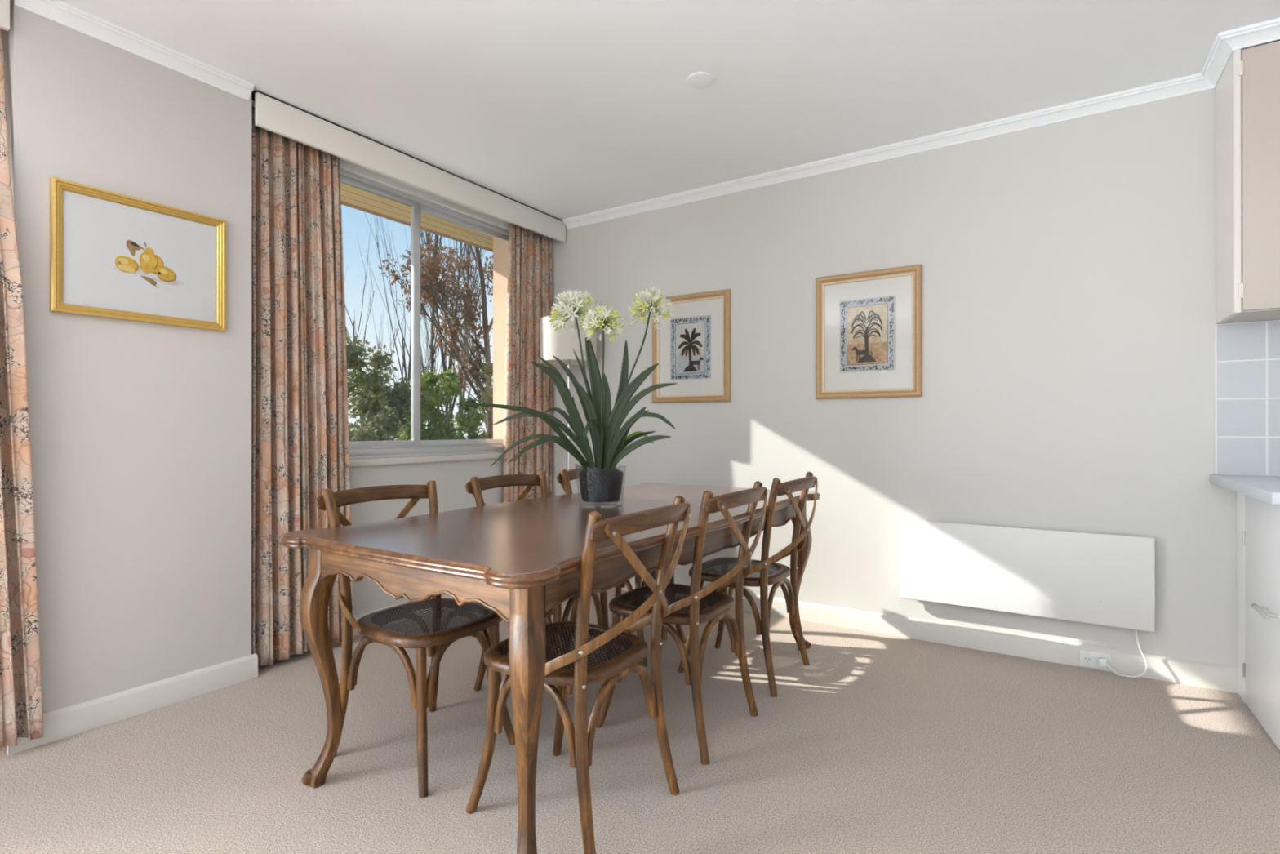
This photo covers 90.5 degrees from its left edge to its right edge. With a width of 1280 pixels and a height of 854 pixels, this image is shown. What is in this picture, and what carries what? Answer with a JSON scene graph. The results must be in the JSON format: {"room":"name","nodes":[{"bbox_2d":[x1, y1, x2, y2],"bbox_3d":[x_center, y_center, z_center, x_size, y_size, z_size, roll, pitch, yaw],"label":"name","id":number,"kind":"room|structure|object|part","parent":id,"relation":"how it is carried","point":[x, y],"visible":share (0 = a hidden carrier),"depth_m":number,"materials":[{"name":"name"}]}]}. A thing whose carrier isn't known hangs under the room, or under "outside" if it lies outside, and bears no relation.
{"room":"dining room","nodes":[
{"label":"dining room","id":0,"kind":"room"},
{"bbox_2d":[1,0,251,713],"bbox_3d":[-2.045,-0.192,2.554,0.300,2.590,0.765,0,0,33],"label":"wall","id":1,"kind":"structure","parent":0,"point":[140,433],"depth_m":2.42,"materials":[{"name":"paint"}]},
{"bbox_2d":[6,653,257,755],"bbox_3d":[-1.911,1.052,2.470,0.016,0.102,0.800,0,0,33],"label":"baseboard","id":2,"kind":"structure","parent":1,"relation":"attached to","point":[60,723],"depth_m":2.43,"materials":[{"name":"white paint"}]},
{"bbox_2d":[13,0,254,100],"bbox_3d":[-1.900,-1.459,2.454,0.054,0.056,0.750,0,0,33],"label":"trim","id":3,"kind":"structure","parent":1,"relation":"attached to","point":[58,11],"depth_m":2.41,"materials":[{"name":"paint"}]},
{"bbox_2d":[49,176,226,331],"bbox_3d":[-1.913,-0.641,2.459,0.024,0.470,0.561,0,0,33],"label":"framed picture","id":4,"kind":"object","parent":1,"relation":"attached to","point":[115,255],"visible":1,"depth_m":2.43,"materials":[{"name":"white paper"}]},
{"bbox_2d":[89,218,195,303],"bbox_3d":[-1.917,-0.633,2.462,0.002,0.255,0.344,0,0,33],"label":"print","id":5,"kind":"object","parent":4,"relation":"attached to","point":[128,260],"depth_m":2.45,"materials":[{"name":"white paper"}]},
{"bbox_2d":[251,108,548,615],"bbox_3d":[-1.320,-0.190,3.818,0.150,2.590,2.145,0,0,33],"label":"wall","id":6,"kind":"structure","parent":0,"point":[451,477],"depth_m":3.65,"materials":[{"name":"paint"}]},
{"bbox_2d":[251,121,353,666],"bbox_3d":[-1.622,-0.148,3.046,0.122,2.452,0.479,0,0,33],"label":"curtain","id":7,"kind":"object","parent":6,"relation":"hanging from","point":[300,444],"visible":0.8,"depth_m":3.00,"materials":[{"name":"fabric"}]},
{"bbox_2d":[273,593,453,659],"bbox_3d":[-1.254,1.054,3.766,0.016,0.102,2.120,0,0,33],"label":"baseboard","id":8,"kind":"structure","parent":6,"relation":"attached to","point":[357,617],"depth_m":3.49,"materials":[{"name":"white paint"}]},
{"bbox_2d":[268,130,546,466],"bbox_3d":[-1.265,-0.608,3.816,0.125,1.635,1.970,0,0,33],"label":"window","id":9,"kind":"structure","parent":6,"relation":"attached to","point":[362,453],"depth_m":3.71,"materials":[{"name":"silver metal"}]},
{"bbox_3d":[-1.523,-0.605,3.398,0.024,1.441,0.816,0,0,33],"label":"sliding sash","id":10,"kind":"part","parent":9,"relation":"part of","materials":[{"name":"clear glass"}]},
{"bbox_3d":[-1.278,-0.595,3.824,0.095,1.540,1.870,0,0,33],"label":"frame","id":11,"kind":"part","parent":9,"relation":"part of","materials":[{"name":"silver metal"}]},
{"bbox_3d":[-1.235,0.192,3.796,0.027,0.036,1.970,0,0,33],"label":"sill","id":12,"kind":"part","parent":9,"relation":"part of","materials":[{"name":"white paint"}]},
{"bbox_3d":[-1.071,-0.603,4.163,0.024,1.444,1.004,0,0,33],"label":"fixed sash","id":13,"kind":"part","parent":9,"relation":"part of","materials":[{"name":"silver metal"}]},
{"bbox_2d":[251,89,565,243],"bbox_3d":[-1.181,-1.408,3.729,0.171,0.154,2.123,0,0,33],"label":"pelmet","id":14,"kind":"object","parent":6,"relation":"attached to","point":[273,114],"visible":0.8,"depth_m":3.36,"materials":[{"name":"white paint"}]},
{"bbox_2d":[502,222,552,502],"bbox_3d":[-0.776,-0.147,4.426,0.071,2.452,0.490,0,0,33],"label":"curtain","id":15,"kind":"object","parent":6,"relation":"hanging from","point":[529,294],"visible":0.62,"depth_m":4.41,"materials":[{"name":"fabric"}]},
{"bbox_2d":[340,182,493,252],"bbox_3d":[-3.123,-1.779,2.272,1.205,0.216,8.300,0,0,33],"label":"roof eave","id":16,"kind":"object","parent":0,"point":[352,197],"depth_m":5.05,"materials":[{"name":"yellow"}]},
{"bbox_2d":[0,588,1279,853],"bbox_3d":[0.065,1.140,-0.081,6.700,0.080,7.200,0,0,33],"label":"floor","id":17,"kind":"structure","parent":0,"point":[882,743],"depth_m":2.07,"materials":[{"name":"carpet"}]},
{"bbox_2d":[315,480,515,797],"bbox_3d":[-0.759,0.657,2.192,0.538,0.900,0.490,0,0,33],"label":"chair","id":18,"kind":"object","parent":17,"relation":"on","point":[437,637],"visible":0.85,"depth_m":2.10,"materials":[{"name":"brown wood"}]},
{"bbox_3d":[-1.011,0.656,2.118,0.105,0.899,0.034,0,0,9],"label":"leg","id":19,"kind":"part","parent":18,"relation":"part of","materials":[{"name":"brown wood"}]},
{"bbox_3d":[-0.959,0.249,2.322,0.060,0.064,0.490,0,0,33],"label":"rail","id":20,"kind":"part","parent":18,"relation":"part of","materials":[{"name":"brown wood"}]},
{"bbox_3d":[-0.660,0.888,1.926,0.032,0.436,0.096,0,0,-26],"label":"leg","id":21,"kind":"part","parent":18,"relation":"part of","materials":[{"name":"brown wood"}]},
{"bbox_3d":[-0.718,0.658,2.166,0.410,0.035,0.415,0,0,33],"label":"seat frame","id":22,"kind":"part","parent":18,"relation":"part of","materials":[{"name":"brown wood"}]},
{"bbox_3d":[-0.718,0.647,2.166,0.342,0.007,0.342,0,0,33],"label":"cane panel","id":23,"kind":"part","parent":18,"relation":"part of","materials":[{"name":"black wicker"}]},
{"bbox_3d":[-0.796,0.657,2.453,0.034,0.899,0.105,0,0,-33],"label":"leg","id":24,"kind":"part","parent":18,"relation":"part of","materials":[{"name":"brown wood"}]},
{"bbox_3d":[-0.476,0.889,2.212,0.096,0.436,0.032,0,0,2],"label":"leg","id":25,"kind":"part","parent":18,"relation":"part of","materials":[{"name":"brown wood"}]},
{"bbox_2d":[465,470,622,690],"bbox_3d":[-0.410,0.657,2.735,0.538,0.900,0.490,0,0,33],"label":"chair","id":26,"kind":"object","parent":17,"relation":"on","point":[475,486],"visible":0.17,"depth_m":2.74,"materials":[{"name":"brown wood"}]},
{"bbox_3d":[-0.662,0.657,2.660,0.105,0.899,0.034,0,0,9],"label":"leg","id":27,"kind":"part","parent":26,"relation":"part of","materials":[{"name":"brown wood"}]},
{"bbox_3d":[-0.610,0.250,2.864,0.060,0.064,0.490,0,0,33],"label":"rail","id":28,"kind":"part","parent":26,"relation":"part of","materials":[{"name":"brown wood"}]},
{"bbox_3d":[-0.447,0.657,2.995,0.034,0.899,0.105,0,0,-33],"label":"leg","id":29,"kind":"part","parent":26,"relation":"part of","materials":[{"name":"brown wood"}]},
{"bbox_3d":[-0.311,0.889,2.468,0.032,0.436,0.096,0,0,-26],"label":"leg","id":30,"kind":"part","parent":26,"relation":"part of","materials":[{"name":"brown wood"}]},
{"bbox_3d":[-0.126,0.889,2.755,0.096,0.436,0.032,0,0,2],"label":"leg","id":31,"kind":"part","parent":26,"relation":"part of","materials":[{"name":"brown wood"}]},
{"bbox_2d":[280,482,820,853],"bbox_3d":[-0.096,0.713,2.550,1.035,0.780,2.172,0,0,33],"label":"dining table","id":32,"kind":"object","parent":17,"relation":"on","point":[520,560],"visible":0.81,"depth_m":1.81,"materials":[{"name":"brown wood"}]},
{"bbox_3d":[-0.987,0.729,1.959,0.091,0.748,0.091,0,0,33],"label":"leg","id":33,"kind":"part","parent":32,"relation":"part of","materials":[{"name":"brown wood"}]},
{"bbox_3d":[-0.266,0.728,1.495,0.091,0.748,0.091,0,0,33],"label":"leg","id":34,"kind":"part","parent":32,"relation":"part of","materials":[{"name":"brown wood"}]},
{"bbox_2d":[462,285,677,507],"bbox_3d":[-0.265,-0.135,2.612,0.829,0.916,0.407,0,0,0],"label":"agapanthus","id":35,"kind":"object","parent":32,"relation":"on","point":[601,482],"visible":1,"depth_m":2.56,"materials":[{"name":"green plant"}]},
{"bbox_3d":[-0.220,-0.140,2.649,0.126,0.665,0.011,0,0,31],"label":"flower stem","id":36,"kind":"part","parent":35,"relation":"part of","materials":[{"name":"green plant"}]},
{"bbox_3d":[-0.153,-0.107,2.569,0.011,0.599,0.049,0,0,-15],"label":"flower stem","id":37,"kind":"part","parent":35,"relation":"part of","materials":[{"name":"green plant"}]},
{"bbox_3d":[-0.052,-0.149,2.651,0.204,0.685,0.017,0,0,-17],"label":"flower stem","id":38,"kind":"part","parent":35,"relation":"part of","materials":[{"name":"green plant"}]},
{"bbox_2d":[575,464,626,507],"bbox_3d":[-0.160,0.241,2.608,0.211,0.166,0.211,0,0,0],"label":"glass pot","id":39,"kind":"object","parent":32,"relation":"on","point":[598,483],"depth_m":2.54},
{"bbox_3d":[0.074,0.731,3.606,0.091,0.748,0.091,0,0,33],"label":"leg","id":40,"kind":"part","parent":32,"relation":"part of","materials":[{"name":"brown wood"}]},
{"bbox_3d":[0.795,0.730,3.142,0.091,0.748,0.091,0,0,33],"label":"leg","id":41,"kind":"part","parent":32,"relation":"part of","materials":[{"name":"brown wood"}]},
{"bbox_2d":[540,315,596,470],"bbox_3d":[-0.485,0.189,4.304,0.380,1.832,0.380,0,0,33],"label":"floor lamp","id":42,"kind":"object","parent":17,"relation":"on","point":[561,344],"visible":0.37,"depth_m":4.14,"materials":[{"name":"white fabric"}]},
{"bbox_3d":[-0.485,-0.582,4.305,0.380,0.290,0.380,0,0,33],"label":"lamp shade","id":43,"kind":"part","parent":42,"relation":"part of","materials":[{"name":"white fabric"}]},
{"bbox_2d":[466,495,690,853],"bbox_3d":[-0.168,0.656,1.841,0.538,0.900,0.490,0,0,33],"label":"chair","id":44,"kind":"object","parent":17,"relation":"on","point":[559,681],"visible":0.82,"depth_m":1.72,"materials":[{"name":"brown wood"}]},
{"bbox_3d":[-0.451,0.888,1.821,0.096,0.436,0.032,0,0,2],"label":"leg","id":45,"kind":"part","parent":44,"relation":"part of","materials":[{"name":"brown wood"}]},
{"bbox_3d":[-0.267,0.889,2.107,0.032,0.436,0.096,0,0,-26],"label":"leg","id":46,"kind":"part","parent":44,"relation":"part of","materials":[{"name":"brown wood"}]},
{"bbox_3d":[-0.209,0.658,1.868,0.410,0.035,0.415,0,0,33],"label":"seat frame","id":47,"kind":"part","parent":44,"relation":"part of","materials":[{"name":"brown wood"}]},
{"bbox_3d":[-0.209,0.647,1.868,0.342,0.007,0.342,0,0,33],"label":"cane panel","id":48,"kind":"part","parent":44,"relation":"part of","materials":[{"name":"black wicker"}]},
{"bbox_3d":[-0.131,0.656,1.581,0.034,0.899,0.105,0,0,-33],"label":"leg","id":49,"kind":"part","parent":44,"relation":"part of","materials":[{"name":"brown wood"}]},
{"bbox_3d":[0.032,0.248,1.713,0.060,0.064,0.490,0,0,33],"label":"rail","id":50,"kind":"part","parent":44,"relation":"part of","materials":[{"name":"brown wood"}]},
{"bbox_3d":[0.084,0.656,1.916,0.105,0.899,0.034,0,0,9],"label":"leg","id":51,"kind":"part","parent":44,"relation":"part of","materials":[{"name":"brown wood"}]},
{"bbox_2d":[556,466,686,666],"bbox_3d":[-0.093,0.658,3.227,0.538,0.900,0.490,0,0,33],"label":"chair","id":52,"kind":"object","parent":17,"relation":"on","point":[563,477],"visible":0.07,"depth_m":3.15,"materials":[{"name":"brown wood"}]},
{"bbox_3d":[-0.345,0.657,3.152,0.105,0.899,0.034,0,0,9],"label":"leg","id":53,"kind":"part","parent":52,"relation":"part of","materials":[{"name":"brown wood"}]},
{"bbox_3d":[-0.293,0.250,3.356,0.060,0.064,0.490,0,0,33],"label":"rail","id":54,"kind":"part","parent":52,"relation":"part of","materials":[{"name":"brown wood"}]},
{"bbox_3d":[-0.130,0.658,3.487,0.034,0.899,0.105,0,0,-33],"label":"leg","id":55,"kind":"part","parent":52,"relation":"part of","materials":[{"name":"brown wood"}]},
{"bbox_3d":[0.006,0.890,2.960,0.032,0.436,0.096,0,0,-26],"label":"leg","id":56,"kind":"part","parent":52,"relation":"part of","materials":[{"name":"brown wood"}]},
{"bbox_3d":[0.190,0.890,3.247,0.096,0.436,0.032,0,0,2],"label":"leg","id":57,"kind":"part","parent":52,"relation":"part of","materials":[{"name":"brown wood"}]},
{"bbox_2d":[595,480,767,764],"bbox_3d":[0.165,0.657,2.358,0.538,0.900,0.490,0,0,33],"label":"chair","id":58,"kind":"object","parent":17,"relation":"on","point":[692,597],"visible":0.77,"depth_m":2.20,"materials":[{"name":"brown wood"}]},
{"bbox_3d":[-0.118,0.889,2.338,0.096,0.436,0.032,0,0,2],"label":"leg","id":59,"kind":"part","parent":58,"relation":"part of","materials":[{"name":"brown wood"}]},
{"bbox_3d":[0.067,0.889,2.625,0.032,0.436,0.096,0,0,-26],"label":"leg","id":60,"kind":"part","parent":58,"relation":"part of","materials":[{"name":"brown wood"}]},
{"bbox_3d":[0.124,0.658,2.385,0.410,0.035,0.415,0,0,33],"label":"seat frame","id":61,"kind":"part","parent":58,"relation":"part of","materials":[{"name":"brown wood"}]},
{"bbox_3d":[0.124,0.648,2.385,0.342,0.007,0.342,0,0,33],"label":"cane panel","id":62,"kind":"part","parent":58,"relation":"part of","materials":[{"name":"black wicker"}]},
{"bbox_3d":[0.202,0.656,2.098,0.034,0.899,0.105,0,0,-33],"label":"leg","id":63,"kind":"part","parent":58,"relation":"part of","materials":[{"name":"brown wood"}]},
{"bbox_3d":[0.365,0.249,2.230,0.060,0.064,0.490,0,0,33],"label":"rail","id":64,"kind":"part","parent":58,"relation":"part of","materials":[{"name":"brown wood"}]},
{"bbox_3d":[0.417,0.657,2.433,0.105,0.899,0.034,0,0,9],"label":"leg","id":65,"kind":"part","parent":58,"relation":"part of","materials":[{"name":"brown wood"}]},
{"bbox_2d":[677,471,817,697],"bbox_3d":[0.501,0.658,2.880,0.538,0.900,0.490,0,0,33],"label":"chair","id":66,"kind":"object","parent":17,"relation":"on","point":[766,576],"visible":0.73,"depth_m":2.73,"materials":[{"name":"brown wood"}]},
{"bbox_3d":[0.217,0.889,2.859,0.096,0.436,0.032,0,0,2],"label":"leg","id":67,"kind":"part","parent":66,"relation":"part of","materials":[{"name":"brown wood"}]},
{"bbox_3d":[0.402,0.890,3.146,0.032,0.436,0.096,0,0,-26],"label":"leg","id":68,"kind":"part","parent":66,"relation":"part of","materials":[{"name":"brown wood"}]},
{"bbox_3d":[0.460,0.659,2.906,0.410,0.035,0.415,0,0,33],"label":"seat frame","id":69,"kind":"part","parent":66,"relation":"part of","materials":[{"name":"brown wood"}]},
{"bbox_3d":[0.460,0.648,2.906,0.342,0.007,0.342,0,0,33],"label":"cane panel","id":70,"kind":"part","parent":66,"relation":"part of","materials":[{"name":"black wicker"}]},
{"bbox_3d":[0.538,0.657,2.619,0.034,0.899,0.105,0,0,-33],"label":"leg","id":71,"kind":"part","parent":66,"relation":"part of","materials":[{"name":"brown wood"}]},
{"bbox_3d":[0.701,0.250,2.752,0.060,0.064,0.490,0,0,33],"label":"rail","id":72,"kind":"part","parent":66,"relation":"part of","materials":[{"name":"brown wood"}]},
{"bbox_3d":[0.753,0.657,2.954,0.105,0.899,0.034,0,0,9],"label":"leg","id":73,"kind":"part","parent":66,"relation":"part of","materials":[{"name":"brown wood"}]},
{"bbox_2d":[1236,492,1279,750],"bbox_3d":[2.803,0.669,1.925,1.390,0.866,0.857,0,0,33],"label":"base cabinet","id":74,"kind":"object","parent":17,"relation":"on","point":[1258,521],"visible":0.86,"depth_m":2.35,"materials":[{"name":"white wood"}]},
{"bbox_2d":[1209,474,1279,504],"bbox_3d":[2.783,0.218,1.922,1.450,0.037,0.890,0,0,33],"label":"countertop","id":75,"kind":"structure","parent":74,"relation":"on","point":[1264,488],"depth_m":2.27,"materials":[{"name":"white stone"}]},
{"bbox_3d":[2.193,0.647,2.224,0.042,0.017,0.170,0,0,33],"label":"handle","id":76,"kind":"part","parent":74,"relation":"part of","materials":[{"name":"silver metal"}]},
{"bbox_2d":[59,0,1279,220],"bbox_3d":[0.065,-1.540,-0.078,6.700,0.100,7.200,0,0,33],"label":"ceiling","id":77,"kind":"structure","parent":0,"point":[561,109],"depth_m":2.61,"materials":[{"name":"paint"}]},
{"bbox_2d":[686,71,714,88],"bbox_3d":[0.258,-1.482,2.715,0.120,0.010,0.120,0,0,33],"label":"ceiling plate","id":78,"kind":"object","parent":77,"relation":"attached to","point":[700,79],"visible":1,"depth_m":2.70,"materials":[{"name":"paint"}]},
{"bbox_2d":[493,88,1279,666],"bbox_3d":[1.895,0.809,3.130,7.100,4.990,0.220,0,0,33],"label":"wall","id":79,"kind":"structure","parent":0,"point":[1068,267],"depth_m":3.16,"materials":[{"name":"paint"}]},
{"bbox_2d":[652,288,730,403],"bbox_3d":[0.315,-0.500,4.025,0.553,0.686,0.026,0,0,33],"label":"framed picture","id":80,"kind":"object","parent":79,"relation":"attached to","point":[692,351],"visible":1,"depth_m":4.01,"materials":[{"name":"brown wood"}]},
{"bbox_2d":[670,315,711,380],"bbox_3d":[0.322,-0.500,4.030,0.296,0.396,0.001,0,0,33],"label":"print","id":81,"kind":"object","parent":80,"relation":"attached to","point":[690,335],"depth_m":4.03},
{"bbox_2d":[815,264,922,399],"bbox_3d":[1.227,-0.500,3.438,0.553,0.686,0.026,0,0,33],"label":"framed picture","id":82,"kind":"object","parent":79,"relation":"attached to","point":[868,340],"visible":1,"depth_m":3.44,"materials":[{"name":"brown wood"}]},
{"bbox_2d":[840,295,895,372],"bbox_3d":[1.230,-0.501,3.445,0.294,0.399,0.001,0,0,33],"label":"print","id":83,"kind":"object","parent":82,"relation":"attached to","point":[867,322],"depth_m":3.44},
{"bbox_2d":[562,17,1279,229],"bbox_3d":[2.052,-1.459,2.703,6.370,0.056,0.372,0,0,33],"label":"trim","id":84,"kind":"structure","parent":79,"relation":"attached to","point":[1224,44],"depth_m":3.10,"materials":[{"name":"paint"}]},
{"bbox_2d":[612,576,1237,693],"bbox_3d":[0.900,1.054,3.653,3.761,0.102,0.016,0,0,33],"label":"baseboard","id":85,"kind":"structure","parent":79,"relation":"attached to","point":[1202,674],"depth_m":3.07,"materials":[{"name":"white paint"}]},
{"bbox_2d":[899,519,1155,677],"bbox_3d":[1.800,0.790,3.042,1.042,0.618,0.069,0,0,33],"label":"heater","id":86,"kind":"object","parent":79,"relation":"attached to","point":[1108,580],"visible":1,"depth_m":2.98,"materials":[{"name":"white metal"}]},
{"bbox_3d":[2.145,0.987,2.801,0.151,0.222,0.038,0,0,33],"label":"power cord","id":87,"kind":"part","parent":86,"relation":"part of","materials":[{"name":"white plastic"}]},
{"bbox_2d":[1079,648,1111,670],"bbox_3d":[2.070,1.058,2.884,0.120,0.074,0.011,0,0,33],"label":"power outlet","id":88,"kind":"object","parent":79,"relation":"attached to","point":[1086,658],"visible":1,"depth_m":2.89,"materials":[{"name":"white plastic"}]},
{"bbox_2d":[1214,320,1279,475],"bbox_3d":[3.015,-0.117,2.296,1.404,0.632,0.010,0,0,33],"label":"tile backsplash","id":89,"kind":"structure","parent":79,"relation":"attached to","point":[1247,354],"depth_m":2.62,"materials":[{"name":"white tile"}]},
{"bbox_2d":[1215,40,1279,324],"bbox_3d":[2.930,-0.959,2.162,1.400,1.050,0.324,0,0,33],"label":"upper cabinet","id":90,"kind":"object","parent":79,"relation":"attached to","point":[1247,91],"visible":0.96,"depth_m":2.39,"materials":[{"name":"beige wood"}]},
{"bbox_3d":[2.525,-0.933,2.250,0.576,0.986,0.020,0,0,33],"label":"door","id":91,"kind":"part","parent":90,"relation":"part of","materials":[{"name":"beige wood"}]},
{"label":"outside","id":92,"kind":"structure","parent":0,"visible":0},
{"bbox_3d":[-30.397,3.451,41.655,89.680,0.200,150.000,0,0,33],"label":"ground","id":93,"kind":"structure","parent":92,"visible":0},
{"bbox_2d":[344,222,408,420],"bbox_3d":[-8.214,-1.948,18.793,3.416,10.570,2.107,0,0,15],"label":"bare tree","id":94,"kind":"object","parent":93,"relation":"on","point":[366,275],"visible":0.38,"depth_m":18.46,"materials":[{"name":"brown plant"}]},
{"bbox_2d":[346,333,411,440],"bbox_3d":[-5.167,0.849,10.902,3.152,4.934,3.074,0,0,33],"label":"shrub","id":95,"kind":"object","parent":93,"relation":"on","point":[383,424],"visible":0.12,"depth_m":10.88,"materials":[{"name":"green plant"}]},
{"bbox_2d":[348,423,411,441],"bbox_3d":[-3.634,1.528,8.361,2.345,3.572,2.220,0,0,-37],"label":"shrub","id":96,"kind":"object","parent":93,"relation":"on","point":[358,436],"visible":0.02,"depth_m":8.43,"materials":[{"name":"green plant"}]},
{"bbox_2d":[346,342,464,441],"bbox_3d":[-4.948,0.810,12.845,3.193,5.017,3.111,0,0,14],"label":"shrub","id":97,"kind":"object","parent":93,"relation":"on","point":[399,396],"visible":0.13,"depth_m":12.69,"materials":[{"name":"green plant"}]},
{"bbox_2d":[364,212,492,426],"bbox_3d":[-5.585,-3.205,17.685,4.650,13.071,2.684,0,0,23],"label":"bare tree","id":98,"kind":"object","parent":93,"relation":"on","point":[450,413],"visible":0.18,"depth_m":17.81,"materials":[{"name":"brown plant"}]},
{"bbox_2d":[376,215,488,434],"bbox_3d":[-5.977,-5.022,19.667,4.493,16.714,4.241,0,0,-38],"label":"bare tree","id":99,"kind":"object","parent":93,"relation":"on","point":[433,312],"visible":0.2,"depth_m":19.48,"materials":[{"name":"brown plant"}]},
{"bbox_2d":[377,231,493,431],"bbox_3d":[-3.418,-1.742,14.736,4.523,10.159,4.873,0,0,14],"label":"autumn tree","id":100,"kind":"object","parent":93,"relation":"on","point":[434,288],"visible":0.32,"depth_m":13.61,"materials":[{"name":"brown plant"}]},
{"bbox_2d":[393,367,489,440],"bbox_3d":[-3.173,1.180,10.248,1.775,4.273,1.794,0,0,33],"label":"shrub","id":101,"kind":"object","parent":93,"relation":"on","point":[470,423],"visible":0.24,"depth_m":10.18,"materials":[{"name":"green plant"}]},
{"bbox_2d":[454,360,493,439],"bbox_3d":[-2.576,0.915,11.772,2.205,4.806,2.111,0,0,-11],"label":"shrub","id":102,"kind":"object","parent":93,"relation":"on","point":[487,370],"visible":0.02,"depth_m":11.61,"materials":[{"name":"green plant"}]},
{"bbox_3d":[-3.476,-0.194,0.470,0.150,2.590,4.290,0,0,33],"label":"wall","id":103,"kind":"structure","parent":0,"visible":0},
{"bbox_2d":[0,0,9,31],"bbox_3d":[-2.881,-1.411,1.090,0.171,0.154,2.575,0,0,33],"label":"pelmet","id":104,"kind":"object","parent":103,"relation":"attached to","point":[4,4],"visible":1,"depth_m":2.12,"materials":[{"name":"white paint"}]},
{"bbox_2d":[0,28,43,747],"bbox_3d":[-2.392,-0.162,1.738,0.205,2.429,1.099,0,0,33],"label":"curtain","id":105,"kind":"object","parent":104,"relation":"hanging from","point":[20,682],"visible":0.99,"depth_m":2.11,"materials":[{"name":"fabric"}]}
]}

